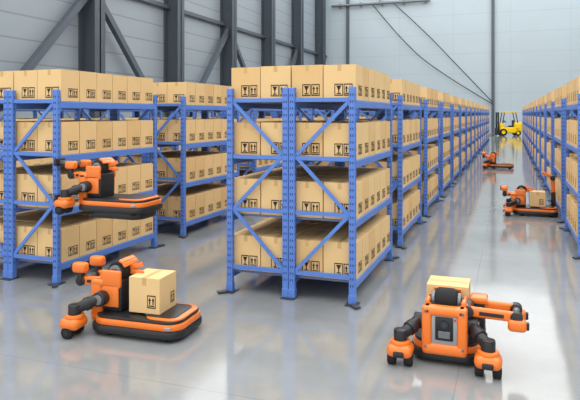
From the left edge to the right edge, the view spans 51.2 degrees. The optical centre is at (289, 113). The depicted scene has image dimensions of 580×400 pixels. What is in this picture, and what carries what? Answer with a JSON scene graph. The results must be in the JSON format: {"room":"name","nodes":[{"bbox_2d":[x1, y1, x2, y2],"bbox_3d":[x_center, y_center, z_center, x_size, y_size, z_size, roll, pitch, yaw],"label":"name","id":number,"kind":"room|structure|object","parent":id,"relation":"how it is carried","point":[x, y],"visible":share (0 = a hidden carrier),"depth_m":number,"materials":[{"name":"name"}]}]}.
{"room":"workspace","nodes":[
{"label":"workspace","id":0,"kind":"room"},
{"bbox_2d":[0,0,314,117],"bbox_3d":[-9.236,-6.400,36.344,0.200,17.000,78.000,0,0,20],"label":"wall","id":1,"kind":"structure","parent":0,"point":[24,24],"depth_m":36.99,"materials":[{"name":"grey metal"}]},
{"bbox_2d":[0,0,326,117],"bbox_3d":[-8.601,-6.400,36.114,1.150,17.000,78.000,0,0,20],"label":"wall frame","id":2,"kind":"object","parent":1,"relation":"attached to","point":[92,14],"visible":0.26,"depth_m":39.22,"materials":[{"name":"grey metal"}]},
{"bbox_2d":[0,133,579,399],"bbox_3d":[8.279,2.200,30.082,37.400,0.200,78.200,0,0,20],"label":"floor","id":3,"kind":"structure","parent":0,"point":[249,343],"depth_m":6.06,"materials":[{"name":"concrete"}]},
{"bbox_2d":[0,109,88,209],"bbox_3d":[-5.687,0.900,12.980,1.727,2.400,2.517,0,0,20],"label":"rack","id":4,"kind":"object","parent":3,"relation":"on","point":[33,110],"visible":0.05,"depth_m":13.20,"materials":[{"name":"blue metal"}]},
{"bbox_2d":[0,118,85,168],"bbox_3d":[-5.687,0.645,12.980,1.527,2.410,2.061,0,0,20],"label":"cardboard boxes","id":5,"kind":"object","parent":4,"relation":"in","point":[42,160],"visible":0.05,"depth_m":12.30,"materials":[{"name":"brown cardboard"}]},
{"bbox_2d":[0,90,164,286],"bbox_3d":[-3.204,0.900,8.746,1.727,2.400,2.517,0,0,20],"label":"rack","id":6,"kind":"object","parent":3,"relation":"on","point":[9,104],"visible":0.58,"depth_m":7.70,"materials":[{"name":"blue metal"}]},
{"bbox_2d":[0,69,152,262],"bbox_3d":[-3.204,0.645,8.746,1.527,2.410,2.061,0,0,20],"label":"cardboard boxes","id":7,"kind":"object","parent":6,"relation":"in","point":[81,234],"visible":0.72,"depth_m":7.95,"materials":[{"name":"brown cardboard"}]},
{"bbox_2d":[54,157,162,219],"bbox_3d":[-2.199,0.857,7.184,1.362,0.678,0.865,0,0,20],"label":"robot","id":8,"kind":"object","parent":6,"relation":"attached to","point":[95,188],"visible":1,"depth_m":7.00,"materials":[{"name":"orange plastic"}]},
{"bbox_2d":[64,109,161,160],"bbox_3d":[-4.634,0.900,15.874,1.727,2.400,2.517,0,0,20],"label":"rack","id":9,"kind":"object","parent":3,"relation":"on","point":[137,112],"visible":0.03,"depth_m":15.28,"materials":[{"name":"blue metal"}]},
{"bbox_2d":[92,117,159,150],"bbox_3d":[-4.634,0.645,15.874,1.526,2.410,2.061,0,0,20],"label":"cardboard boxes","id":10,"kind":"object","parent":9,"relation":"in","point":[104,118],"visible":0.02,"depth_m":15.15,"materials":[{"name":"brown cardboard"}]},
{"bbox_2d":[59,255,201,341],"bbox_3d":[-1.516,1.756,5.940,1.250,0.687,0.940,0,0,17],"label":"robot","id":11,"kind":"object","parent":3,"relation":"on","point":[127,300],"visible":1,"depth_m":5.76,"materials":[{"name":"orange plastic"}]},
{"bbox_2d":[132,110,213,149],"bbox_3d":[-3.582,0.900,18.769,1.727,2.400,2.517,0,0,20],"label":"rack","id":12,"kind":"object","parent":3,"relation":"on","point":[133,112],"visible":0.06,"depth_m":17.97,"materials":[{"name":"blue metal"}]},
{"bbox_2d":[158,117,211,150],"bbox_3d":[-3.582,0.645,18.769,1.527,2.410,2.061,0,0,20],"label":"cardboard boxes","id":13,"kind":"object","parent":12,"relation":"in","point":[167,148],"visible":0.04,"depth_m":17.71,"materials":[{"name":"brown cardboard"}]},
{"bbox_2d":[108,96,238,237],"bbox_3d":[-2.151,0.900,11.641,1.727,2.400,2.517,0,0,20],"label":"rack","id":14,"kind":"object","parent":3,"relation":"on","point":[174,107],"visible":0.28,"depth_m":10.54,"materials":[{"name":"blue metal"}]},
{"bbox_2d":[120,82,236,220],"bbox_3d":[-2.151,0.645,11.641,1.526,2.410,2.061,0,0,20],"label":"cardboard boxes","id":15,"kind":"object","parent":14,"relation":"in","point":[207,198],"visible":0.52,"depth_m":10.83,"materials":[{"name":"brown cardboard"}]},
{"bbox_2d":[186,111,251,168],"bbox_3d":[-2.529,0.900,21.663,1.727,2.400,2.517,0,0,20],"label":"rack","id":16,"kind":"object","parent":3,"relation":"on","point":[214,111],"visible":0.02,"depth_m":21.58,"materials":[{"name":"blue metal"}]},
{"bbox_2d":[193,108,281,183],"bbox_3d":[-1.099,0.900,14.536,1.727,2.400,2.517,0,0,20],"label":"rack","id":17,"kind":"object","parent":3,"relation":"on","point":[255,168],"visible":0.1,"depth_m":13.49,"materials":[{"name":"blue metal"}]},
{"bbox_2d":[197,118,281,183],"bbox_3d":[-1.099,0.645,14.536,1.527,2.410,2.061,0,0,20],"label":"cardboard boxes","id":18,"kind":"object","parent":17,"relation":"in","point":[260,163],"visible":0.07,"depth_m":13.80,"materials":[{"name":"brown cardboard"}]},
{"bbox_2d":[248,108,324,169],"bbox_3d":[-0.046,0.900,17.430,1.727,2.400,2.517,0,0,20],"label":"rack","id":19,"kind":"object","parent":3,"relation":"on","point":[275,114],"visible":0.09,"depth_m":16.55,"materials":[{"name":"blue metal"}]},
{"bbox_2d":[251,117,323,169],"bbox_3d":[-0.046,0.645,17.430,1.527,2.410,2.061,0,0,20],"label":"cardboard boxes","id":20,"kind":"object","parent":19,"relation":"in","point":[297,118],"visible":0.02,"depth_m":17.14,"materials":[{"name":"brown cardboard"}]},
{"bbox_2d":[217,87,399,308],"bbox_3d":[0.365,0.900,7.938,1.727,2.400,2.517,0,0,20],"label":"rack","id":21,"kind":"object","parent":3,"relation":"on","point":[288,103],"visible":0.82,"depth_m":6.89,"materials":[{"name":"blue metal"}]},
{"bbox_2d":[231,64,389,279],"bbox_3d":[0.365,0.645,7.938,1.527,2.410,2.061,0,0,20],"label":"cardboard boxes","id":22,"kind":"object","parent":21,"relation":"in","point":[309,81],"visible":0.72,"depth_m":7.08,"materials":[{"name":"brown cardboard"}]},
{"bbox_2d":[296,110,348,116],"bbox_3d":[1.006,0.900,20.325,1.727,2.400,2.517,0,0,20],"label":"rack","id":23,"kind":"object","parent":3,"relation":"on","point":[329,113],"visible":0.06,"depth_m":20.73,"materials":[{"name":"blue metal"}]},
{"bbox_2d":[316,111,369,117],"bbox_3d":[2.059,0.900,23.219,1.727,2.400,2.517,0,0,20],"label":"rack","id":24,"kind":"object","parent":3,"relation":"on","point":[359,111],"visible":0.02,"depth_m":23.95,"materials":[{"name":"blue metal"}]},
{"bbox_2d":[308,95,426,248],"bbox_3d":[1.417,0.900,10.833,1.727,2.400,2.517,0,0,20],"label":"rack","id":25,"kind":"object","parent":3,"relation":"on","point":[399,104],"visible":0.27,"depth_m":9.67,"materials":[{"name":"blue metal"}]},
{"bbox_2d":[313,79,419,229],"bbox_3d":[1.417,0.645,10.833,1.527,2.410,2.061,0,0,20],"label":"cardboard boxes","id":26,"kind":"object","parent":25,"relation":"in","point":[410,91],"visible":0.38,"depth_m":10.11,"materials":[{"name":"brown cardboard"}]},
{"bbox_2d":[359,99,442,216],"bbox_3d":[2.470,0.900,13.727,1.727,2.400,2.517,0,0,20],"label":"rack","id":27,"kind":"object","parent":3,"relation":"on","point":[426,172],"visible":0.3,"depth_m":12.50,"materials":[{"name":"blue metal"}]},
{"bbox_2d":[365,87,437,201],"bbox_3d":[2.470,0.645,13.727,1.526,2.410,2.061,0,0,20],"label":"cardboard boxes","id":28,"kind":"object","parent":27,"relation":"in","point":[431,95],"visible":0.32,"depth_m":13.21,"materials":[{"name":"brown cardboard"}]},
{"bbox_2d":[385,102,452,196],"bbox_3d":[3.522,0.900,16.622,1.727,2.400,2.517,0,0,20],"label":"rack","id":29,"kind":"object","parent":3,"relation":"on","point":[441,161],"visible":0.16,"depth_m":15.37,"materials":[{"name":"blue metal"}]},
{"bbox_2d":[395,92,449,186],"bbox_3d":[3.522,0.645,16.622,1.527,2.410,2.061,0,0,20],"label":"cardboard boxes","id":30,"kind":"object","parent":29,"relation":"in","point":[442,97],"visible":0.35,"depth_m":16.09,"materials":[{"name":"brown cardboard"}]},
{"bbox_2d":[416,104,461,183],"bbox_3d":[4.575,0.900,19.517,1.727,2.400,2.517,0,0,20],"label":"rack","id":31,"kind":"object","parent":3,"relation":"on","point":[453,110],"visible":0.2,"depth_m":18.22,"materials":[{"name":"blue metal"}]},
{"bbox_2d":[439,96,458,173],"bbox_3d":[4.575,0.645,19.517,1.527,2.410,2.061,0,0,20],"label":"cardboard boxes","id":32,"kind":"object","parent":31,"relation":"in","point":[454,100],"visible":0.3,"depth_m":19.14,"materials":[{"name":"brown cardboard"}]},
{"bbox_2d":[416,105,466,173],"bbox_3d":[5.628,0.900,22.411,1.727,2.400,2.517,0,0,20],"label":"rack","id":33,"kind":"object","parent":3,"relation":"on","point":[460,110],"visible":0.16,"depth_m":21.24,"materials":[{"name":"blue metal"}]},
{"bbox_2d":[447,98,464,165],"bbox_3d":[5.628,0.645,22.411,1.526,2.410,2.061,0,0,20],"label":"cardboard boxes","id":34,"kind":"object","parent":33,"relation":"in","point":[461,101],"visible":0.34,"depth_m":21.87,"materials":[{"name":"brown cardboard"}]},
{"bbox_2d":[432,106,471,166],"bbox_3d":[6.680,0.900,25.306,1.727,2.400,2.517,0,0,20],"label":"rack","id":35,"kind":"object","parent":3,"relation":"on","point":[467,111],"visible":0.21,"depth_m":24.82,"materials":[{"name":"blue metal"}]},
{"bbox_2d":[430,100,469,159],"bbox_3d":[6.680,0.645,25.306,1.527,2.410,2.061,0,0,20],"label":"cardboard boxes","id":36,"kind":"object","parent":35,"relation":"in","point":[467,103],"visible":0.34,"depth_m":24.96,"materials":[{"name":"brown cardboard"}]},
{"bbox_2d":[387,275,528,378],"bbox_3d":[1.512,1.801,5.366,1.121,0.598,1.155,0,0,20],"label":"robot","id":37,"kind":"object","parent":3,"relation":"on","point":[450,326],"visible":1,"depth_m":5.04,"materials":[{"name":"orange plastic"}]},
{"bbox_2d":[454,107,476,160],"bbox_3d":[7.733,0.900,28.200,1.727,2.400,2.517,0,0,20],"label":"rack","id":38,"kind":"object","parent":3,"relation":"on","point":[473,126],"visible":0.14,"depth_m":28.22,"materials":[{"name":"blue metal"}]},
{"bbox_2d":[461,101,473,153],"bbox_3d":[7.733,0.645,28.200,1.527,2.410,2.061,0,0,20],"label":"cardboard boxes","id":39,"kind":"object","parent":38,"relation":"in","point":[471,102],"visible":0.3,"depth_m":27.69,"materials":[{"name":"brown cardboard"}]},
{"bbox_2d":[461,108,479,156],"bbox_3d":[8.785,0.900,31.095,1.727,2.400,2.517,0,0,20],"label":"rack","id":40,"kind":"object","parent":3,"relation":"on","point":[476,112],"visible":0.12,"depth_m":31.69,"materials":[{"name":"blue metal"}]},
{"bbox_2d":[467,103,476,149],"bbox_3d":[8.785,0.645,31.095,1.526,2.410,2.061,0,0,20],"label":"cardboard boxes","id":41,"kind":"object","parent":40,"relation":"in","point":[475,104],"visible":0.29,"depth_m":30.98,"materials":[{"name":"brown cardboard"}]},
{"bbox_2d":[462,108,480,152],"bbox_3d":[9.838,0.900,33.989,1.727,2.400,2.517,0,0,20],"label":"rack","id":42,"kind":"object","parent":3,"relation":"on","point":[479,112],"visible":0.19,"depth_m":33.77,"materials":[{"name":"blue metal"}]},
{"bbox_2d":[472,104,479,146],"bbox_3d":[9.838,0.645,33.989,1.527,2.410,2.061,0,0,20],"label":"cardboard boxes","id":43,"kind":"object","parent":42,"relation":"in","point":[478,105],"visible":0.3,"depth_m":33.99,"materials":[{"name":"brown cardboard"}]},
{"bbox_2d":[468,109,483,149],"bbox_3d":[10.890,0.900,36.884,1.727,2.400,2.517,0,0,20],"label":"rack","id":44,"kind":"object","parent":3,"relation":"on","point":[482,109],"visible":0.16,"depth_m":37.62,"materials":[{"name":"blue metal"}]},
{"bbox_2d":[480,105,481,144],"bbox_3d":[10.890,0.645,36.884,1.527,2.410,2.061,0,0,20],"label":"cardboard boxes","id":45,"kind":"object","parent":44,"relation":"in","point":[480,105],"visible":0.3,"depth_m":36.43,"materials":[{"name":"brown cardboard"}]},
{"bbox_2d":[472,110,484,144],"bbox_3d":[11.943,0.900,39.778,1.727,2.400,2.517,0,0,20],"label":"rack","id":46,"kind":"object","parent":3,"relation":"on","point":[484,110],"visible":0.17,"depth_m":40.51,"materials":[{"name":"blue metal"}]},
{"bbox_2d":[481,105,483,142],"bbox_3d":[11.943,0.645,39.779,1.526,2.410,2.061,0,0,20],"label":"cardboard boxes","id":47,"kind":"object","parent":46,"relation":"in","point":[482,105],"visible":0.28,"depth_m":39.11,"materials":[{"name":"brown cardboard"}]},
{"bbox_2d":[483,110,487,142],"bbox_3d":[14.048,0.900,45.568,1.727,2.400,2.517,0,0,20],"label":"rack","id":48,"kind":"object","parent":3,"relation":"on","point":[486,110],"visible":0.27,"depth_m":44.26,"materials":[{"name":"blue metal"}]},
{"bbox_2d":[481,151,513,168],"bbox_3d":[8.048,1.774,23.474,1.188,0.653,0.893,0,0,26],"label":"robot","id":49,"kind":"object","parent":3,"relation":"on","point":[490,162],"visible":1,"depth_m":23.33,"materials":[{"name":"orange plastic"}]},
{"bbox_2d":[495,112,521,135],"bbox_3d":[20.517,0.944,58.383,3.456,2.311,1.231,0,0,6],"label":"forklift","id":50,"kind":"object","parent":3,"relation":"on","point":[515,128],"visible":0.98,"depth_m":57.79,"materials":[{"name":"yellow metal"}]},
{"bbox_2d":[522,110,522,139],"bbox_3d":[19.000,0.900,47.246,1.727,2.400,2.517,0,0,20],"label":"rack","id":51,"kind":"object","parent":3,"relation":"on","point":[522,110],"visible":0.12,"depth_m":48.50,"materials":[{"name":"blue metal"}]},
{"bbox_2d":[526,109,527,149],"bbox_3d":[14.790,0.900,35.668,1.727,2.400,2.517,0,0,20],"label":"rack","id":52,"kind":"object","parent":3,"relation":"on","point":[526,109],"visible":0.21,"depth_m":34.87,"materials":[{"name":"blue metal"}]},
{"bbox_2d":[500,171,557,216],"bbox_3d":[4.992,1.647,12.656,1.125,0.905,0.846,0,0,20],"label":"robot","id":53,"kind":"object","parent":3,"relation":"on","point":[516,204],"visible":1,"depth_m":12.49,"materials":[{"name":"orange plastic"}]},
{"bbox_2d":[529,108,530,157],"bbox_3d":[12.685,0.900,29.879,1.727,2.400,2.517,0,0,20],"label":"rack","id":54,"kind":"object","parent":3,"relation":"on","point":[529,108],"visible":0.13,"depth_m":31.12,"materials":[{"name":"blue metal"}]},
{"bbox_2d":[530,103,531,150],"bbox_3d":[12.684,0.645,29.879,1.527,2.410,2.061,0,0,20],"label":"cardboard boxes","id":55,"kind":"object","parent":54,"relation":"in","point":[530,103],"visible":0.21,"depth_m":29.83,"materials":[{"name":"brown cardboard"}]},
{"bbox_2d":[534,105,560,175],"bbox_3d":[9.527,0.900,21.195,1.727,2.400,2.517,0,0,20],"label":"rack","id":56,"kind":"object","parent":3,"relation":"on","point":[539,110],"visible":0.23,"depth_m":20.41,"materials":[{"name":"blue metal"}]},
{"bbox_2d":[537,98,543,165],"bbox_3d":[9.527,0.645,21.195,1.527,2.410,2.061,0,0,20],"label":"cardboard boxes","id":57,"kind":"object","parent":56,"relation":"in","point":[538,99],"visible":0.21,"depth_m":21.51,"materials":[{"name":"brown cardboard"}]},
{"bbox_2d":[529,107,570,162],"bbox_3d":[11.632,0.900,26.984,1.727,2.400,2.517,0,0,20],"label":"rack","id":58,"kind":"object","parent":3,"relation":"on","point":[532,112],"visible":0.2,"depth_m":27.05,"materials":[{"name":"blue metal"}]},
{"bbox_2d":[532,101,533,154],"bbox_3d":[11.632,0.645,26.985,1.526,2.410,2.061,0,0,20],"label":"cardboard boxes","id":59,"kind":"object","parent":58,"relation":"in","point":[533,101],"visible":0.16,"depth_m":27.16,"materials":[{"name":"brown cardboard"}]},
{"bbox_2d":[531,106,570,168],"bbox_3d":[10.579,0.900,24.090,1.727,2.400,2.517,0,0,20],"label":"rack","id":60,"kind":"object","parent":3,"relation":"on","point":[535,111],"visible":0.16,"depth_m":23.29,"materials":[{"name":"blue metal"}]},
{"bbox_2d":[534,100,543,160],"bbox_3d":[10.579,0.645,24.090,1.527,2.410,2.061,0,0,20],"label":"cardboard boxes","id":61,"kind":"object","parent":60,"relation":"in","point":[535,101],"visible":0.11,"depth_m":24.07,"materials":[{"name":"brown cardboard"}]},
{"bbox_2d":[538,104,573,186],"bbox_3d":[8.474,0.900,18.301,1.727,2.400,2.517,0,0,20],"label":"rack","id":62,"kind":"object","parent":3,"relation":"on","point":[544,109],"visible":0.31,"depth_m":17.51,"materials":[{"name":"blue metal"}]},
{"bbox_2d":[541,95,570,171],"bbox_3d":[8.474,0.645,18.301,1.526,2.410,2.061,0,0,20],"label":"cardboard boxes","id":63,"kind":"object","parent":62,"relation":"in","point":[543,98],"visible":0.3,"depth_m":18.79,"materials":[{"name":"brown cardboard"}]},
{"bbox_2d":[542,102,577,200],"bbox_3d":[7.422,0.900,15.406,1.727,2.400,2.517,0,0,20],"label":"rack","id":64,"kind":"object","parent":3,"relation":"on","point":[548,135],"visible":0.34,"depth_m":15.32,"materials":[{"name":"blue metal"}]},
{"bbox_2d":[547,91,560,187],"bbox_3d":[7.422,0.645,15.406,1.527,2.410,2.061,0,0,20],"label":"cardboard boxes","id":65,"kind":"object","parent":64,"relation":"in","point":[551,95],"visible":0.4,"depth_m":15.51,"materials":[{"name":"brown cardboard"}]},
{"bbox_2d":[549,98,577,222],"bbox_3d":[6.369,0.900,12.512,1.727,2.400,2.517,0,0,20],"label":"rack","id":66,"kind":"object","parent":3,"relation":"on","point":[561,108],"visible":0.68,"depth_m":11.71,"materials":[{"name":"blue metal"}]},
{"bbox_2d":[554,86,577,205],"bbox_3d":[6.369,0.645,12.512,1.527,2.410,2.061,0,0,20],"label":"cardboard boxes","id":67,"kind":"object","parent":66,"relation":"in","point":[560,92],"visible":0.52,"depth_m":12.64,"materials":[{"name":"brown cardboard"}]},
{"bbox_2d":[559,93,579,258],"bbox_3d":[5.317,0.900,9.617,1.727,2.400,2.517,0,0,20],"label":"rack","id":68,"kind":"object","parent":3,"relation":"on","point":[574,107],"visible":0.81,"depth_m":9.68,"materials":[{"name":"blue metal"}]},
{"bbox_2d":[566,76,579,236],"bbox_3d":[5.317,0.645,9.617,1.526,2.410,2.061,0,0,20],"label":"cardboard boxes","id":69,"kind":"object","parent":68,"relation":"in","point":[573,86],"visible":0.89,"depth_m":9.80,"materials":[{"name":"brown cardboard"}]},
{"bbox_3d":[13.737,0.900,32.774,1.727,2.400,2.517,0,0,20],"label":"rack","id":70,"kind":"object","parent":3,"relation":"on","visible":0},
{"bbox_2d":[528,103,529,147],"bbox_3d":[13.737,0.645,32.774,1.527,2.410,2.061,0,0,20],"label":"cardboard boxes","id":71,"kind":"object","parent":70,"relation":"in","point":[529,103],"visible":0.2,"depth_m":33.04,"materials":[{"name":"brown cardboard"}]},
{"bbox_2d":[326,0,579,132],"bbox_3d":[21.607,-6.400,66.734,37.400,17.000,0.200,0,0,20],"label":"wall","id":72,"kind":"structure","parent":0,"point":[537,42],"depth_m":67.30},
{"bbox_2d":[331,0,429,8],"bbox_3d":[10.426,-13.650,70.369,11.500,2.100,0.610,0,0,20],"label":"conduit","id":73,"kind":"object","parent":72,"relation":"attached to","point":[360,4],"visible":1,"depth_m":70.15,"materials":[{"name":"grey metal"}]},
{"bbox_2d":[373,5,492,103],"bbox_3d":[15.838,-6.944,68.299,13.366,11.773,0.100,0,0,20],"label":"hanging cable","id":74,"kind":"object","parent":73,"relation":"hanging from","point":[373,5],"visible":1,"depth_m":68.19,"materials":[{"name":"grey plastic"}]},
{"bbox_2d":[394,4,492,101],"bbox_3d":[16.973,-7.076,67.887,10.972,11.620,0.100,0,0,20],"label":"hanging cable","id":75,"kind":"object","parent":73,"relation":"hanging from","point":[394,4],"visible":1,"depth_m":67.72,"materials":[{"name":"grey plastic"}]},
{"bbox_2d":[346,0,494,132],"bbox_3d":[21.004,-6.400,66.687,30.420,17.000,0.300,0,0,20],"label":"trim","id":76,"kind":"structure","parent":72,"relation":"attached to","point":[347,1],"depth_m":66.11,"materials":[{"name":"grey metal"}]}
]}

